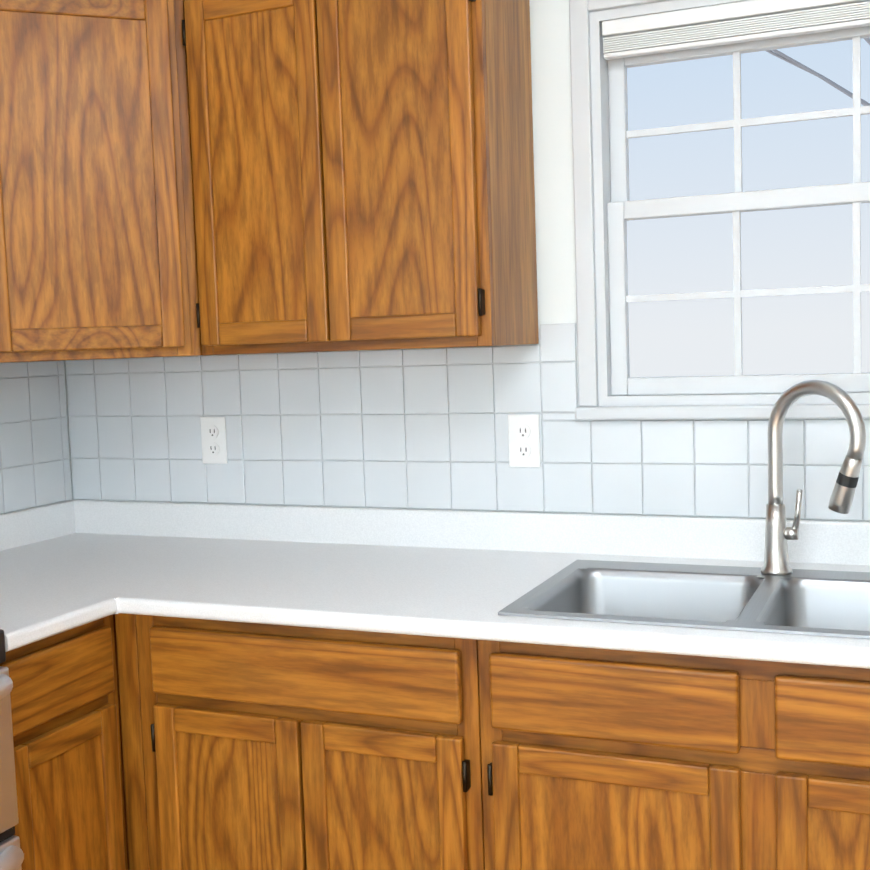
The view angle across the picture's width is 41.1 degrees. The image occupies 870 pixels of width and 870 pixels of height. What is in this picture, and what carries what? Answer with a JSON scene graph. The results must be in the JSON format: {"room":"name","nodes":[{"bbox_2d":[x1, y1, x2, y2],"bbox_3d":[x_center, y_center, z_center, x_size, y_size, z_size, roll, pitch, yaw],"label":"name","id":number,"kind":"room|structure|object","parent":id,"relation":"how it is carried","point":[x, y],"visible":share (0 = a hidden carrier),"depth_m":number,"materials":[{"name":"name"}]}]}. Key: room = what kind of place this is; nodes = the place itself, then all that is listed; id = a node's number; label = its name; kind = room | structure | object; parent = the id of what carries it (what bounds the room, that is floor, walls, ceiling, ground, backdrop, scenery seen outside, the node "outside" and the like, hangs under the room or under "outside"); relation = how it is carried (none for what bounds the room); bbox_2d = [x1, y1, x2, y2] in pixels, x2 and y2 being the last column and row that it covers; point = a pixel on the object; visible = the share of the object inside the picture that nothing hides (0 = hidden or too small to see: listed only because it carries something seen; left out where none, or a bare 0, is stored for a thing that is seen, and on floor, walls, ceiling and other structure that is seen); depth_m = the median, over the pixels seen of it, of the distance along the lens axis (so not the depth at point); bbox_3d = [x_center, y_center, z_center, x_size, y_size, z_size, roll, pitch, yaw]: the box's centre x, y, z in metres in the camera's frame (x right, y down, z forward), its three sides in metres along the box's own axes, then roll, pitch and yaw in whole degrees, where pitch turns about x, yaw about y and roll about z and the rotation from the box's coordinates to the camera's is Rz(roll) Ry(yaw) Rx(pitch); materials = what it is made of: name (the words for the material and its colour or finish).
{"room":"kitchen","nodes":[
{"label":"kitchen","id":0,"kind":"room"},
{"bbox_2d":[0,360,71,514],"bbox_3d":[-2.075,0.174,0.591,0.120,2.458,5.640,0,5,23],"label":"wall","id":1,"kind":"structure","parent":0,"point":[65,374],"depth_m":3.04,"materials":[{"name":"white paint"}]},
{"bbox_2d":[0,360,75,513],"bbox_3d":[-1.339,0.129,2.118,0.030,0.475,1.980,0,5,23],"label":"tile backsplash","id":2,"kind":"structure","parent":1,"relation":"attached to","point":[35,461],"depth_m":2.92,"materials":[{"name":"white tile"}]},
{"bbox_2d":[64,0,869,521],"bbox_3d":[0.620,-0.067,2.430,3.330,2.458,0.120,0,5,23],"label":"wall","id":3,"kind":"structure","parent":0,"point":[552,152],"depth_m":2.47,"materials":[{"name":"white paint"}]},
{"bbox_2d":[0,0,201,362],"bbox_3d":[-0.812,-0.550,2.582,0.620,0.762,0.620,0,5,23],"label":"upper cabinet","id":4,"kind":"object","parent":3,"relation":"attached to","point":[98,255],"visible":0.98,"depth_m":2.38,"materials":[{"name":"brown wood"}]},
{"bbox_2d":[182,0,538,354],"bbox_3d":[-0.157,-0.563,2.469,0.667,0.762,0.311,0,5,23],"label":"upper cabinet","id":5,"kind":"object","parent":3,"relation":"attached to","point":[363,174],"visible":1,"depth_m":2.33,"materials":[{"name":"brown wood"}]},
{"bbox_2d":[68,323,869,520],"bbox_3d":[0.579,-0.035,2.373,3.358,0.410,0.019,0,5,23],"label":"tile backsplash","id":6,"kind":"structure","parent":3,"relation":"attached to","point":[423,428],"depth_m":2.64,"materials":[{"name":"white tile"}]},
{"bbox_2d":[200,417,227,463],"bbox_3d":[-0.544,0.013,2.856,0.072,0.116,0.008,0,5,23],"label":"electrical outlet","id":7,"kind":"object","parent":6,"relation":"attached to","point":[213,440],"visible":1,"depth_m":2.85,"materials":[{"name":"white plastic"}]},
{"bbox_2d":[508,414,539,467],"bbox_3d":[0.194,0.013,2.540,0.072,0.116,0.008,0,5,23],"label":"electrical outlet","id":8,"kind":"object","parent":6,"relation":"attached to","point":[524,439],"visible":1,"depth_m":2.54,"materials":[{"name":"white plastic"}]},
{"bbox_2d":[569,0,869,419],"bbox_3d":[0.721,-0.479,2.325,0.895,0.888,0.140,0,5,23],"label":"window","id":9,"kind":"structure","parent":3,"relation":"in","point":[613,45],"depth_m":2.40,"materials":[{"name":"white plastic"}]},
{"bbox_3d":[-0.431,1.438,0.009,3.600,0.080,5.640,0,5,23],"label":"floor","id":10,"kind":"structure","parent":0,"visible":0},
{"bbox_2d":[0,629,23,869],"bbox_3d":[-1.113,0.677,1.738,0.723,1.205,0.751,0,5,23],"label":"range","id":11,"kind":"object","parent":10,"relation":"on","point":[11,855],"visible":1,"depth_m":1.94,"materials":[{"name":"silver metal"}]},
{"bbox_2d":[0,614,127,869],"bbox_3d":[-0.947,0.792,2.270,0.626,0.880,0.327,0,5,23],"label":"base cabinet","id":12,"kind":"object","parent":10,"relation":"on","point":[67,745],"visible":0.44,"depth_m":2.13,"materials":[{"name":"brown wood"}]},
{"bbox_2d":[113,613,149,869],"bbox_3d":[-0.750,0.751,2.692,0.656,0.880,0.606,0,5,23],"label":"base cabinet","id":13,"kind":"object","parent":10,"relation":"on","point":[130,722],"visible":0.1,"depth_m":2.28,"materials":[{"name":"brown wood"}]},
{"bbox_2d":[136,614,484,869],"bbox_3d":[-0.126,0.752,2.414,0.707,0.880,0.626,0,5,23],"label":"base cabinet","id":14,"kind":"object","parent":10,"relation":"on","point":[274,747],"visible":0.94,"depth_m":2.10,"materials":[{"name":"brown wood"}]},
{"bbox_2d":[478,640,869,869],"bbox_3d":[0.625,0.752,2.094,0.921,0.880,0.626,0,5,23],"label":"base cabinet","id":15,"kind":"object","parent":10,"relation":"on","point":[599,759],"visible":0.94,"depth_m":1.84,"materials":[{"name":"brown wood"}]},
{"bbox_2d":[0,500,869,668],"bbox_3d":[0.408,0.268,1.973,3.354,0.116,0.934,0,5,23],"label":"countertop","id":16,"kind":"structure","parent":15,"relation":"on","point":[68,565],"depth_m":2.39,"materials":[{"name":"white laminate"}]},
{"bbox_2d":[498,560,869,638],"bbox_3d":[0.575,0.373,2.035,0.807,0.190,0.480,0,5,23],"label":"double-bowl sink","id":17,"kind":"object","parent":16,"relation":"in","point":[814,602],"visible":0.4,"depth_m":2.19,"materials":[{"name":"silver metal"}]},
{"bbox_2d":[761,380,865,574],"bbox_3d":[0.692,0.082,2.135,0.194,0.366,0.131,0,5,23],"label":"pull-down faucet","id":18,"kind":"object","parent":16,"relation":"on","point":[778,533],"visible":1,"depth_m":2.17,"materials":[{"name":"silver metal"}]},
{"label":"outside","id":19,"kind":"structure","parent":0,"visible":0},
{"bbox_2d":[766,38,869,105],"bbox_3d":[12.967,-6.617,19.495,19.022,15.559,18.920,0,5,23],"label":"tree","id":20,"kind":"object","parent":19,"point":[782,56],"depth_m":17.49,"materials":[{"name":"grey plant"}]}
]}

